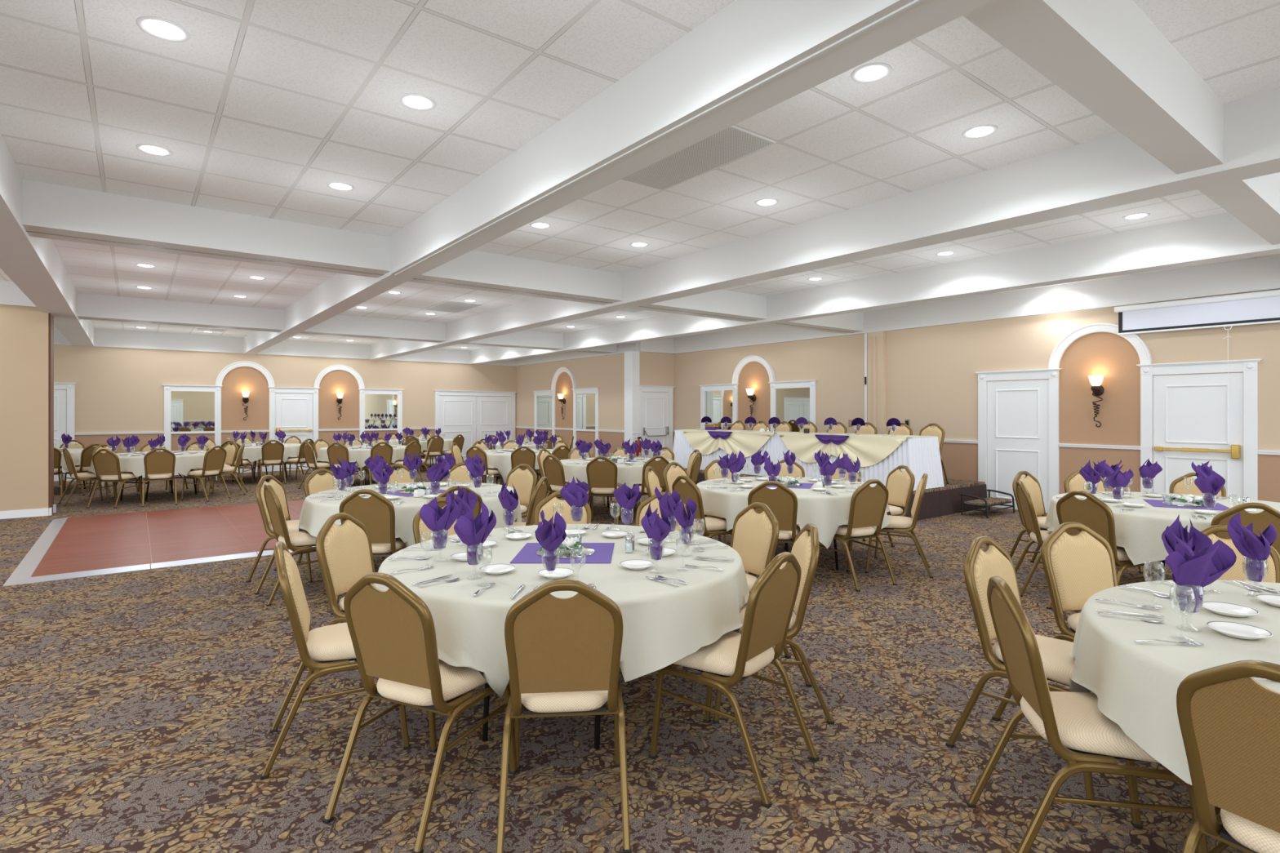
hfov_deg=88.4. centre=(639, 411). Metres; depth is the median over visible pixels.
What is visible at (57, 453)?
banquet chair
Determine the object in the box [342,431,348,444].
folded napkin
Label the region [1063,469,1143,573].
banquet chair
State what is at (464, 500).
folded napkin
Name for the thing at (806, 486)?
table runner
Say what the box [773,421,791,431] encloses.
banquet chair
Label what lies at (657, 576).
spoon
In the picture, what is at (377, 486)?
bread plate
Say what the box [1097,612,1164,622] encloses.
spoon
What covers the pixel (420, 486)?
centrepiece
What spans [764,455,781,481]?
folded napkin
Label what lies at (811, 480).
bread plate
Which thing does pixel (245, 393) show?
wall sconce
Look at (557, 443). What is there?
banquet chair
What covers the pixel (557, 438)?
banquet chair
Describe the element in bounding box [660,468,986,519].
stage
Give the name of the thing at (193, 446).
banquet chair
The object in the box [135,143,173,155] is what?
recessed light
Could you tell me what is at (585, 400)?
wall mirror
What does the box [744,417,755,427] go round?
napkin
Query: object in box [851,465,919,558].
banquet chair
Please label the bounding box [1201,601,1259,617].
bread plate
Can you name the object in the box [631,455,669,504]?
banquet chair
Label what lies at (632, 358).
column
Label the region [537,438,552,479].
banquet chair
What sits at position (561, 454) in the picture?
banquet chair
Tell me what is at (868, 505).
banquet chair
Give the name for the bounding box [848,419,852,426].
wall outlet
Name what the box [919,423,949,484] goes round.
banquet chair
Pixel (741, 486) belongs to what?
bread plate
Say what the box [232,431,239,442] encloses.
folded napkin
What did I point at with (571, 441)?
banquet chair
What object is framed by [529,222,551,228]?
recessed light
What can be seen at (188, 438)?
folded napkin
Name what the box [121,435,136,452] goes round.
folded napkin
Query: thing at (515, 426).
chair rail
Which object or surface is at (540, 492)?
banquet chair
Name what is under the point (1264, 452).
chair rail
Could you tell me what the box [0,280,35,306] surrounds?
fascia
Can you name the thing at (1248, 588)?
spoon
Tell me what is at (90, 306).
ceiling beam
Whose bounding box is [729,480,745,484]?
bread plate
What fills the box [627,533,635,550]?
shaker
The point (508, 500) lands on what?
folded napkin
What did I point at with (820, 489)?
bread plate
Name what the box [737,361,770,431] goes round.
wall panel
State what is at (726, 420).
napkin
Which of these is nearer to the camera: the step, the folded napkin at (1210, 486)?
the folded napkin at (1210, 486)
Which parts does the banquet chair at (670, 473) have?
frame, backrest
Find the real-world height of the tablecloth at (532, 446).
0.675 m
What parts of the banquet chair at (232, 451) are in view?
leg, backrest, frame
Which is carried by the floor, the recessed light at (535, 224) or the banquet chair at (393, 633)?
the banquet chair at (393, 633)
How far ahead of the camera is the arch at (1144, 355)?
9.16 m
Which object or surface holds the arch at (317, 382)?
attached to the wall at (117, 389)
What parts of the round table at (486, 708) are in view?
leg, leg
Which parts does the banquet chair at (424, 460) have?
frame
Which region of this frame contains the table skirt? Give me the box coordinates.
[672,429,944,490]
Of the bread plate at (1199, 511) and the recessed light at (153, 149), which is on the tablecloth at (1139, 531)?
the bread plate at (1199, 511)
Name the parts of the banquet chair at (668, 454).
backrest, frame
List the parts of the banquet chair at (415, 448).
seat, frame, panel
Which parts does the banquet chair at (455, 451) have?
frame, backrest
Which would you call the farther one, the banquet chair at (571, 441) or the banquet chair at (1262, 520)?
the banquet chair at (571, 441)
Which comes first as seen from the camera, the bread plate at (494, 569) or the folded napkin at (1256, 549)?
the folded napkin at (1256, 549)
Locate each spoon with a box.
[388,557,429,559]
[417,577,459,586]
[655,575,687,584]
[696,556,734,559]
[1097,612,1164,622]
[1118,586,1173,597]
[1221,578,1262,591]
[1253,677,1268,679]
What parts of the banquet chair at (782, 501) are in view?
panel, frame, cross rail, seat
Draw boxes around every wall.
[0,304,53,519]
[53,344,516,481]
[516,353,624,457]
[640,351,674,449]
[674,288,1279,513]
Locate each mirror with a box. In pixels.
[162,384,222,451]
[358,388,404,444]
[398,488,431,493]
[533,389,555,436]
[536,545,595,558]
[571,387,599,457]
[698,383,738,430]
[768,379,817,431]
[781,482,802,486]
[1162,501,1207,507]
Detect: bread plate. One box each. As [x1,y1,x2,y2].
[374,485,392,488]
[384,495,401,499]
[422,494,439,498]
[440,483,448,486]
[450,551,484,561]
[452,484,469,486]
[479,564,515,574]
[482,540,497,548]
[504,532,532,539]
[537,568,574,578]
[564,528,586,536]
[600,530,628,537]
[619,560,653,569]
[635,537,664,545]
[645,547,676,556]
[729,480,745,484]
[737,479,752,481]
[738,484,755,488]
[755,477,768,480]
[806,479,820,481]
[810,487,828,491]
[831,484,847,488]
[1099,497,1123,502]
[1110,493,1133,497]
[1120,502,1146,507]
[1142,493,1164,497]
[1191,509,1221,514]
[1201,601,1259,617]
[1205,621,1272,639]
[1254,594,1279,607]
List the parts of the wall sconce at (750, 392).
lamp shade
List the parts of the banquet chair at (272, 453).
leg, leg, seat, frame, panel, leg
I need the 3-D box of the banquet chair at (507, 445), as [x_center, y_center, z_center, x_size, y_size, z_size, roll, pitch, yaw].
[-2.543,1.038,13.255,0.456,0.923,0.580,0,0,-21]
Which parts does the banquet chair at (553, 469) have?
panel, frame, seat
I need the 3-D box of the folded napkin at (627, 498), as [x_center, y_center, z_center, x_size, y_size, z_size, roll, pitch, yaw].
[-0.079,0.546,3.971,0.176,0.256,0.140,0,0,11]
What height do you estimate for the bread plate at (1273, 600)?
0.019 m
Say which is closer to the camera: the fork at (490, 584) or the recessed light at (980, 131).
the fork at (490, 584)
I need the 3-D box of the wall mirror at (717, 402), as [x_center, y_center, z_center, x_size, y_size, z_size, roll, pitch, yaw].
[1.791,0.435,15.123,0.065,2.130,1.249,0,0,-37]
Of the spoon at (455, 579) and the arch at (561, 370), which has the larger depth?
the arch at (561, 370)
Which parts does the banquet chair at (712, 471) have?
frame, backrest, leg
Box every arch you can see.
[215,360,275,386]
[313,364,364,389]
[551,367,576,390]
[731,355,775,384]
[1048,323,1151,369]
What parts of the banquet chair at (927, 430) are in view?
backrest, frame, leg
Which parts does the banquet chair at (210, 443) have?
backrest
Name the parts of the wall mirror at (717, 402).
pane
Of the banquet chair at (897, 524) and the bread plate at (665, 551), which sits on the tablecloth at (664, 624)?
the bread plate at (665, 551)
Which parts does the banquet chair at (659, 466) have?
seat, frame, panel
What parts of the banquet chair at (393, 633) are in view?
leg, backrest, panel, frame, cross rail, seat, leg, leg, leg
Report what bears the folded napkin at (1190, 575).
in the water goblet
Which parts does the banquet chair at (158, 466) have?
leg, seat, cross rail, panel, frame, leg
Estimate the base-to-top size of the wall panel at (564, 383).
1.600 m
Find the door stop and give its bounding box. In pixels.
[53,504,56,512]
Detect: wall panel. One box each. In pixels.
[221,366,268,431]
[319,369,359,429]
[555,372,573,428]
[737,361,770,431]
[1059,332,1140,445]
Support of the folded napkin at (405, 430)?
in the water goblet
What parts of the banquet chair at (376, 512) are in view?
panel, frame, cross rail, seat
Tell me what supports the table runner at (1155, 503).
on the tablecloth at (1139, 531)
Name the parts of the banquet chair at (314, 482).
leg, frame, backrest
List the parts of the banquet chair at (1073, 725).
leg, panel, backrest, frame, cross rail, leg, seat, leg, leg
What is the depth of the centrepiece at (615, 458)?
9.77 m
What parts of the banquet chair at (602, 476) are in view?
leg, cross rail, panel, frame, seat, leg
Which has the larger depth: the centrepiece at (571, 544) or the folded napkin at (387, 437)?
the folded napkin at (387, 437)
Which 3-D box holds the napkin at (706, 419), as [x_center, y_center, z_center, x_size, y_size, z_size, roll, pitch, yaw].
[1.310,0.188,12.995,0.210,0.195,0.052,0,0,0]
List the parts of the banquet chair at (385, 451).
leg, leg, frame, panel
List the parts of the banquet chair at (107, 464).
leg, panel, frame, leg, seat, leg, leg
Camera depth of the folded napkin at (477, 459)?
6.56 m
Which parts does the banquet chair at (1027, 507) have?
leg, panel, frame, backrest, leg, seat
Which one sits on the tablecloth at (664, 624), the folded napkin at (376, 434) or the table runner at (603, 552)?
the table runner at (603, 552)
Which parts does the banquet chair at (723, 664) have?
leg, cross rail, leg, seat, leg, cross rail, frame, panel, backrest, leg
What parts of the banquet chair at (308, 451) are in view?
leg, panel, frame, seat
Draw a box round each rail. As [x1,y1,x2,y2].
[74,431,164,435]
[221,430,269,432]
[318,428,359,431]
[402,427,435,429]
[515,426,534,428]
[554,427,573,430]
[597,429,624,432]
[864,333,866,426]
[943,439,977,443]
[1057,443,1140,449]
[1257,449,1279,454]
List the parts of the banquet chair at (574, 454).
frame, backrest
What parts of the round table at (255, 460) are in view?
leg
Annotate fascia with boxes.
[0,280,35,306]
[53,326,516,366]
[515,342,638,366]
[638,337,673,353]
[671,254,1279,354]
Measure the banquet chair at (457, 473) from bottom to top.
0.923 m
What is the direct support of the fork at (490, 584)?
on the tablecloth at (664, 624)
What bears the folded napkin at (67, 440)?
in the water goblet
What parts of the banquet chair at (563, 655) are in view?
leg, leg, panel, frame, backrest, seat, cross rail, leg, leg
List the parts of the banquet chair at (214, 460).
leg, leg, seat, leg, frame, panel, leg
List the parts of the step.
leg frame, tread frame, leg frame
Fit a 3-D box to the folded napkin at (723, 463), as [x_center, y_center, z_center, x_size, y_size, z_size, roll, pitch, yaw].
[0.891,0.545,6.796,0.180,0.257,0.128,0,0,15]
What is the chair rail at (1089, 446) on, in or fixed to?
attached to the wall at (931, 378)
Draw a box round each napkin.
[62,434,71,448]
[106,435,120,451]
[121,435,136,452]
[126,434,139,449]
[147,437,162,450]
[157,435,164,448]
[177,435,186,451]
[178,434,191,448]
[195,435,208,449]
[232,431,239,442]
[240,431,246,444]
[250,429,255,441]
[258,431,266,443]
[275,430,283,440]
[280,431,285,443]
[331,459,350,489]
[333,432,342,445]
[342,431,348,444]
[342,458,357,484]
[345,433,355,445]
[360,431,368,443]
[364,453,386,480]
[365,432,374,445]
[371,431,378,443]
[372,461,394,493]
[384,432,391,444]
[395,432,402,444]
[402,426,409,436]
[403,452,422,479]
[407,427,413,438]
[419,492,459,548]
[422,428,430,438]
[426,461,450,492]
[435,427,441,437]
[435,452,455,478]
[445,485,477,522]
[453,501,496,564]
[464,453,481,479]
[466,459,485,487]
[484,434,492,448]
[491,435,497,449]
[496,430,503,441]
[497,434,506,446]
[497,480,518,524]
[503,430,510,439]
[515,435,524,447]
[525,429,531,439]
[528,431,534,441]
[533,435,544,449]
[534,510,566,570]
[535,429,542,437]
[540,433,547,446]
[550,435,556,447]
[560,475,589,520]
[575,439,586,455]
[578,441,592,459]
[593,439,603,454]
[599,442,611,460]
[613,483,641,523]
[622,439,630,454]
[625,440,638,459]
[639,437,651,455]
[640,501,671,559]
[649,441,661,456]
[653,439,662,455]
[654,487,679,531]
[667,494,696,544]
[701,416,711,424]
[717,453,734,477]
[720,416,731,426]
[728,455,746,482]
[729,450,744,459]
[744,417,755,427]
[751,450,768,473]
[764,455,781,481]
[768,417,780,428]
[782,449,795,473]
[795,417,808,428]
[813,449,828,475]
[820,456,839,485]
[823,417,836,429]
[836,451,846,477]
[844,453,860,481]
[851,417,865,430]
[886,417,900,431]
[1079,459,1105,493]
[1093,459,1121,488]
[1107,464,1133,498]
[1138,458,1162,488]
[1161,514,1212,557]
[1164,539,1236,613]
[1191,461,1213,478]
[1194,471,1225,507]
[1227,512,1277,582]
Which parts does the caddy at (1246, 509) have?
dish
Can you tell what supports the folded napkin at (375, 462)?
in the water goblet
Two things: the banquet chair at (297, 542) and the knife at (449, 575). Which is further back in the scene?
the banquet chair at (297, 542)
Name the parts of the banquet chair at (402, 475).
frame, backrest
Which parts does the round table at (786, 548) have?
leg, leg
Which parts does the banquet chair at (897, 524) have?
leg, seat, frame, leg, backrest, leg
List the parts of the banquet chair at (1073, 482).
frame, backrest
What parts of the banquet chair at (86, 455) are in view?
leg, leg, seat, panel, frame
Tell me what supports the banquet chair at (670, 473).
on the floor
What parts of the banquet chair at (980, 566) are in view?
leg, frame, backrest, leg, seat, leg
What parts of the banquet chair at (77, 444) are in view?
backrest, frame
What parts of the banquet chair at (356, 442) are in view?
frame, backrest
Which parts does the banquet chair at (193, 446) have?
backrest, frame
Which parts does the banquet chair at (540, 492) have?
seat, frame, panel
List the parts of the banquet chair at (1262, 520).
frame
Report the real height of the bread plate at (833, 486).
0.019 m
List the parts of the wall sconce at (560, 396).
lamp shade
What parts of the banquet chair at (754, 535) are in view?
seat, backrest, frame, leg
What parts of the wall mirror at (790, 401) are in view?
pane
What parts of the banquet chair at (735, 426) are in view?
backrest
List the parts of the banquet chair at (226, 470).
leg, leg, seat, leg, frame, panel, leg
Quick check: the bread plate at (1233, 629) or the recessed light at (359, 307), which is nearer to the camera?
the bread plate at (1233, 629)
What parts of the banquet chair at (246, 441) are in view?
backrest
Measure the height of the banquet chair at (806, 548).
0.923 m
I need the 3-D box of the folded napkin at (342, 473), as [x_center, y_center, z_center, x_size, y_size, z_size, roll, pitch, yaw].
[-2.585,0.536,5.669,0.110,0.274,0.164,0,0,21]
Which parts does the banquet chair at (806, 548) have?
leg, seat, leg, backrest, frame, leg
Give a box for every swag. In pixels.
[681,429,773,457]
[777,432,908,466]
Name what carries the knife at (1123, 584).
on the tablecloth at (1135, 685)
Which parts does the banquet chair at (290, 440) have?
backrest, frame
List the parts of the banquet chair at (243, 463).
panel, frame, seat, leg, leg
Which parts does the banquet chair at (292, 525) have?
leg, frame, backrest, seat, leg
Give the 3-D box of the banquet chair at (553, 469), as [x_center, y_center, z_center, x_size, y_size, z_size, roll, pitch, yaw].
[-1.040,1.038,9.059,0.456,0.923,0.580,0,0,44]
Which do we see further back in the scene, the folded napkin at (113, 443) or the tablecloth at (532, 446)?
the tablecloth at (532, 446)
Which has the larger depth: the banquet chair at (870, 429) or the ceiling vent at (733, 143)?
the banquet chair at (870, 429)
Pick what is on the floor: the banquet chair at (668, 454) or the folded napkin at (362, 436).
the banquet chair at (668, 454)
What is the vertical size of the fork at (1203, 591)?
0.010 m
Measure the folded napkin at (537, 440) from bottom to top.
0.281 m
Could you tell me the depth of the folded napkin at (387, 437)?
13.32 m
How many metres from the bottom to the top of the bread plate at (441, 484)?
0.019 m
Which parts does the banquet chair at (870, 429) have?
backrest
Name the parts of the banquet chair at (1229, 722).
leg, cross rail, panel, seat, backrest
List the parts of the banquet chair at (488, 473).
panel, frame, seat, leg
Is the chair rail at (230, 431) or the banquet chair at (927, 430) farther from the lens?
the chair rail at (230, 431)
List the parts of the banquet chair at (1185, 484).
backrest, frame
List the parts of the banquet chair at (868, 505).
leg, leg, seat, cross rail, frame, panel, leg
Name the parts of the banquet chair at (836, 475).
backrest, frame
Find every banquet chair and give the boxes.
[53,447,63,496]
[57,440,87,487]
[57,447,109,506]
[63,443,111,495]
[86,448,142,508]
[88,444,138,497]
[137,443,170,492]
[142,448,177,506]
[170,441,212,492]
[181,445,231,501]
[196,441,240,493]
[197,437,235,480]
[207,443,248,496]
[217,440,253,486]
[231,436,260,478]
[245,475,312,582]
[253,484,345,606]
[257,440,286,484]
[260,541,409,779]
[271,435,304,476]
[280,438,314,482]
[297,441,330,488]
[297,468,374,563]
[305,512,392,702]
[313,439,346,481]
[322,572,517,852]
[327,442,361,486]
[331,488,406,614]
[342,438,368,480]
[363,437,386,480]
[363,441,392,485]
[377,463,417,558]
[390,432,397,439]
[391,440,422,482]
[401,435,422,471]
[413,497,456,544]
[417,432,433,466]
[417,439,432,470]
[420,435,444,473]
[435,485,482,519]
[440,434,464,466]
[444,462,473,482]
[450,442,484,483]
[466,445,502,484]
[471,440,503,483]
[478,438,493,482]
[495,579,631,852]
[500,440,518,485]
[506,463,537,517]
[506,476,548,527]
[511,446,535,471]
[523,435,534,441]
[534,490,591,524]
[536,444,570,493]
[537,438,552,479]
[537,440,568,482]
[537,448,570,500]
[542,454,589,505]
[555,435,563,443]
[568,436,573,449]
[568,447,605,505]
[586,456,622,524]
[610,446,635,500]
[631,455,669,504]
[635,447,674,505]
[635,492,688,531]
[644,466,699,535]
[648,551,818,808]
[662,448,699,491]
[662,452,702,487]
[662,462,721,542]
[671,475,732,545]
[699,459,731,543]
[705,523,834,724]
[729,420,745,430]
[730,502,791,658]
[745,480,799,575]
[751,420,768,431]
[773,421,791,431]
[773,459,804,477]
[798,421,817,432]
[814,479,897,591]
[826,422,847,433]
[831,465,865,546]
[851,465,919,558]
[854,422,877,434]
[865,473,933,577]
[887,422,912,435]
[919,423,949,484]
[945,536,1095,807]
[965,576,1208,852]
[1009,471,1049,562]
[1014,480,1052,596]
[1040,522,1118,642]
[1046,490,1155,609]
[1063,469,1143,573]
[1159,472,1226,574]
[1176,660,1279,852]
[1200,524,1279,582]
[1210,502,1279,555]
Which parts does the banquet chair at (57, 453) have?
panel, frame, seat, leg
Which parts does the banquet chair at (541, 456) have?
frame, backrest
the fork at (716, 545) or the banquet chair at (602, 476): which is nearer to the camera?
the fork at (716, 545)
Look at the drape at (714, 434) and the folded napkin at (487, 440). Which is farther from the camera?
the folded napkin at (487, 440)
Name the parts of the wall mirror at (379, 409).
sill, pane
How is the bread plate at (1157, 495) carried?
on the tablecloth at (1139, 531)
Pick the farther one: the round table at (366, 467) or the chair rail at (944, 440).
the round table at (366, 467)
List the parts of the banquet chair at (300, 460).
leg, seat, leg, frame, panel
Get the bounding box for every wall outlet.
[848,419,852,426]
[905,419,909,426]
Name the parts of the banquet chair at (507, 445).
frame, backrest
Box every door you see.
[53,382,76,481]
[267,386,319,471]
[433,390,516,463]
[636,385,675,457]
[974,368,1062,512]
[1136,358,1262,500]
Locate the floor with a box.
[0,462,1244,852]
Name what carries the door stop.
on the floor
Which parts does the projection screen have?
pull cord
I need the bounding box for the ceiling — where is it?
[0,0,1279,351]
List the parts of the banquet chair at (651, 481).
frame, backrest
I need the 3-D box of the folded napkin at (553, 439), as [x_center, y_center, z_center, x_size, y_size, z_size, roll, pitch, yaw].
[-1.636,0.542,12.415,0.138,0.262,0.178,0,0,-15]
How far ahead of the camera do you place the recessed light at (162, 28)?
3.13 m
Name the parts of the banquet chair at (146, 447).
backrest, frame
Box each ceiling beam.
[0,133,94,346]
[22,179,865,333]
[77,293,617,353]
[243,0,994,354]
[370,87,1279,359]
[469,212,1279,364]
[962,0,1279,244]
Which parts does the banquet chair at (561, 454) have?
panel, frame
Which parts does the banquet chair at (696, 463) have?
frame, panel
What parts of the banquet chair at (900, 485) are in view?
leg, leg, seat, backrest, frame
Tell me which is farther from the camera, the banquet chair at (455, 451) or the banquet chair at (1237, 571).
the banquet chair at (455, 451)
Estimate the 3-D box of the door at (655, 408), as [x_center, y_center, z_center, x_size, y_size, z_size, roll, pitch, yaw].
[0.392,0.435,16.006,1.160,2.130,0.121,0,0,-37]
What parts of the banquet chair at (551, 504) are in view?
backrest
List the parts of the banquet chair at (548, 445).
panel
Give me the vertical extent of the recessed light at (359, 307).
0.013 m
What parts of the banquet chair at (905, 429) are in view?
backrest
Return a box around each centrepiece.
[400,482,426,492]
[538,537,582,552]
[608,455,622,460]
[776,476,798,484]
[1168,494,1204,505]
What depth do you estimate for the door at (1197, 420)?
8.28 m
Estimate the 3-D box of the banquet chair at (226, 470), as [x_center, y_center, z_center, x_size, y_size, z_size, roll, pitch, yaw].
[-7.497,1.038,11.991,0.580,0.923,0.456,0,0,-26]
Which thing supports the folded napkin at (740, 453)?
in the water goblet
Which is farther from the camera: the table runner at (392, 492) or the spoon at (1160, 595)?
the table runner at (392, 492)
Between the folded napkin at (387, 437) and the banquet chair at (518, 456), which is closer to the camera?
the banquet chair at (518, 456)
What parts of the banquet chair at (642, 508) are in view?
backrest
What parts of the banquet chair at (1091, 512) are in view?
leg, panel, frame, seat, leg, leg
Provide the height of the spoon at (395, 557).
0.013 m
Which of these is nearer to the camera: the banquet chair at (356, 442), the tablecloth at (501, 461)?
the tablecloth at (501, 461)
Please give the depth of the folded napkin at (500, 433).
14.80 m
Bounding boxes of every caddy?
[413,488,424,497]
[617,458,623,463]
[816,481,822,487]
[1244,502,1256,511]
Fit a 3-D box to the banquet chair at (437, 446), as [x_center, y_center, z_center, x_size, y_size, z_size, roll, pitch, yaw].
[-5.177,1.038,16.478,0.456,0.923,0.580,0,0,-34]
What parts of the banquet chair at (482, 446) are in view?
backrest, frame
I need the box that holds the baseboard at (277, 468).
[75,459,435,480]
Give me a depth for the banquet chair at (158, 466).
10.58 m
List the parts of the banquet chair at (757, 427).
backrest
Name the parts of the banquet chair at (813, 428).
backrest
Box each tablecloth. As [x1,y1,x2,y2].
[60,448,93,481]
[88,450,226,487]
[211,443,306,466]
[297,481,521,547]
[316,444,406,470]
[373,524,749,697]
[388,438,453,453]
[465,448,555,484]
[491,441,555,471]
[550,457,677,498]
[693,476,891,549]
[1044,491,1279,564]
[1069,580,1279,785]
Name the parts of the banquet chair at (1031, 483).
leg, frame, backrest, leg, seat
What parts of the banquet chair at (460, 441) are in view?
seat, frame, panel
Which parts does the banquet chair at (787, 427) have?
backrest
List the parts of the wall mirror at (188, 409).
sill, pane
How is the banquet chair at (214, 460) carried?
on the floor
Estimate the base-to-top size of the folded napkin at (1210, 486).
0.256 m
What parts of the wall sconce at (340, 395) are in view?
lamp shade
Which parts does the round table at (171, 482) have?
leg, leg, leg, leg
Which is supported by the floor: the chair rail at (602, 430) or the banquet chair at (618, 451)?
the banquet chair at (618, 451)
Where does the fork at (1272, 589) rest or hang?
on the tablecloth at (1135, 685)
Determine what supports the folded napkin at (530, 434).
in the water goblet
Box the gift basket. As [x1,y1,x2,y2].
[704,424,719,430]
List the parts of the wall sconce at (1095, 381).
lamp shade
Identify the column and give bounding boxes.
[624,351,639,457]
[866,330,886,434]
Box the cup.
[804,428,809,433]
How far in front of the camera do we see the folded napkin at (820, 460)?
7.00 m
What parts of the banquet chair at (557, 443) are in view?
backrest, frame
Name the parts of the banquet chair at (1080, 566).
leg, seat, backrest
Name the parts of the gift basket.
box lid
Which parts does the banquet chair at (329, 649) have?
leg, backrest, leg, frame, seat, leg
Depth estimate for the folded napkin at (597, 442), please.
10.32 m
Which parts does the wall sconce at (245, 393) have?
lamp shade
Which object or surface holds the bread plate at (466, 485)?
on the tablecloth at (314, 513)
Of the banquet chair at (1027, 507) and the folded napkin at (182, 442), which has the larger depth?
the folded napkin at (182, 442)
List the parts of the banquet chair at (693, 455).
backrest, frame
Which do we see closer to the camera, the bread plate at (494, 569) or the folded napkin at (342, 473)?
the bread plate at (494, 569)
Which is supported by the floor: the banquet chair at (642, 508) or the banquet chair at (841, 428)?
the banquet chair at (642, 508)
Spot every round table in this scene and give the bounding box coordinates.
[60,466,85,488]
[120,469,196,501]
[231,460,287,481]
[356,466,372,485]
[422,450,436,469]
[481,682,600,749]
[590,484,640,508]
[784,539,839,570]
[1159,560,1165,580]
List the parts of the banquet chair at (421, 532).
backrest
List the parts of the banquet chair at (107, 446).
leg, frame, backrest, leg, leg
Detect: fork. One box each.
[390,566,433,573]
[403,547,439,549]
[472,582,495,595]
[588,583,599,591]
[684,564,724,570]
[693,545,728,548]
[1095,599,1159,609]
[1134,639,1204,644]
[1155,580,1208,592]
[1242,579,1279,592]
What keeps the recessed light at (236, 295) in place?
in the ceiling
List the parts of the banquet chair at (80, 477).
leg, panel, frame, leg, seat, leg, leg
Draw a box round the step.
[959,488,1015,518]
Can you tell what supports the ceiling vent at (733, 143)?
in the ceiling
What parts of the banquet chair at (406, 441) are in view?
panel, frame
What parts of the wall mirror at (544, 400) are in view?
sill, pane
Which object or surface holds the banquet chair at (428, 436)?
on the floor
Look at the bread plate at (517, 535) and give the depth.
3.85 m
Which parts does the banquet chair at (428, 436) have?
backrest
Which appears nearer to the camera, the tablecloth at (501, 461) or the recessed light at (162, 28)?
the recessed light at (162, 28)
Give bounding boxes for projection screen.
[1114,289,1279,389]
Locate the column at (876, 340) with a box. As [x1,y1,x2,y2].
[866,330,886,434]
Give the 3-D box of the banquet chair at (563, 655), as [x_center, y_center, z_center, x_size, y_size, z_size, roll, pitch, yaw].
[-0.282,1.038,2.499,0.456,0.923,0.580,0,0,-5]
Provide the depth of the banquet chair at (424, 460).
13.86 m
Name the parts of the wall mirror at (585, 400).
sill, pane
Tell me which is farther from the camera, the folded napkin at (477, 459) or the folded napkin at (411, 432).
the folded napkin at (411, 432)
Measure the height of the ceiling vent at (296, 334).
0.008 m
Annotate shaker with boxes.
[425,485,430,494]
[625,534,632,552]
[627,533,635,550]
[1242,497,1248,503]
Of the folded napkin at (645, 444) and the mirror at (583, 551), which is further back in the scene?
the folded napkin at (645, 444)
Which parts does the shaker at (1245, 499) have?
lid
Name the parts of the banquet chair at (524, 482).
backrest, seat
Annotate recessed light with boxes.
[135,15,190,42]
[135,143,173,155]
[135,263,155,267]
[135,285,152,288]
[232,294,248,297]
[248,275,266,279]
[326,181,355,191]
[355,306,368,308]
[386,291,401,293]
[398,93,435,111]
[463,299,476,302]
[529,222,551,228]
[629,241,648,247]
[754,198,778,206]
[807,277,822,280]
[850,62,892,83]
[935,251,955,255]
[961,124,998,138]
[1122,212,1150,219]
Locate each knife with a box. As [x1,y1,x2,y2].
[391,555,432,557]
[412,574,452,585]
[510,584,524,599]
[645,576,679,586]
[688,541,717,544]
[693,557,733,561]
[1095,609,1164,617]
[1123,584,1176,596]
[1233,579,1278,592]
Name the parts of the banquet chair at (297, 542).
leg, panel, backrest, frame, leg, seat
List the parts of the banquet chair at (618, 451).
backrest, frame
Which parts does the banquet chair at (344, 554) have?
leg, seat, frame, backrest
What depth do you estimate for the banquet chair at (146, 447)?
12.39 m
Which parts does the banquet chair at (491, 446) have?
frame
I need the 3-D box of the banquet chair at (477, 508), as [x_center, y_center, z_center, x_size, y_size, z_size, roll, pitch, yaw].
[-1.544,1.038,5.338,0.456,0.923,0.580,0,0,-33]
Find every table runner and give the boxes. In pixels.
[377,488,446,497]
[510,542,614,563]
[766,482,813,488]
[1142,498,1230,511]
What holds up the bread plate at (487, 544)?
on the tablecloth at (664, 624)
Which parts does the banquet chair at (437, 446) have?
seat, frame, panel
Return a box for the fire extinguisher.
[635,436,642,456]
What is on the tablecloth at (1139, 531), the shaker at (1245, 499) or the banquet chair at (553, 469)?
the shaker at (1245, 499)
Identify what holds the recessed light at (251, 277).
in the ceiling
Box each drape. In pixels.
[707,431,732,439]
[814,434,849,444]
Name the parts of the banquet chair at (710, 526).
panel, frame, cross rail, seat, leg, leg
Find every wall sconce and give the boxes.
[241,391,249,420]
[336,392,343,419]
[557,393,565,419]
[746,388,755,415]
[1088,375,1103,426]
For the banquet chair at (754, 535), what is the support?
on the floor
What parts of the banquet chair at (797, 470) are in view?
backrest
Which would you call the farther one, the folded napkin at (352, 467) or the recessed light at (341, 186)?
the folded napkin at (352, 467)
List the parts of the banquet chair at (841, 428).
backrest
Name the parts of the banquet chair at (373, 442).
backrest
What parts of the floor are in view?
edge trim, edge trim, floor panel, floor panel, floor panel, floor panel, floor panel, floor panel, floor panel, floor panel, floor panel, floor panel, edge trim, floor panel, floor panel, floor panel, floor panel, floor panel, edge trim, floor panel, floor panel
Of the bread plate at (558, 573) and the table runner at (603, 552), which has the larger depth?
the table runner at (603, 552)
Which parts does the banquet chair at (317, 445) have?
frame, backrest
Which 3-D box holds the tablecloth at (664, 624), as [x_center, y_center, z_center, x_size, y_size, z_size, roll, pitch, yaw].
[-0.391,0.943,3.445,1.951,0.411,1.935,0,0,-37]
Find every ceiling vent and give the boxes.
[195,327,226,332]
[296,333,315,335]
[425,300,483,312]
[620,125,776,190]
[620,308,644,311]
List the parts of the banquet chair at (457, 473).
frame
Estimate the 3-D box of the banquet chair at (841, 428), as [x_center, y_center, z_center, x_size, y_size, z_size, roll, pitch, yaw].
[3.291,0.638,11.433,0.580,0.923,0.456,0,0,-36]
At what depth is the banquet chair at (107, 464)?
10.36 m
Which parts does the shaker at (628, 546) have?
lid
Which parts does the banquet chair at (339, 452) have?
panel, frame, seat, leg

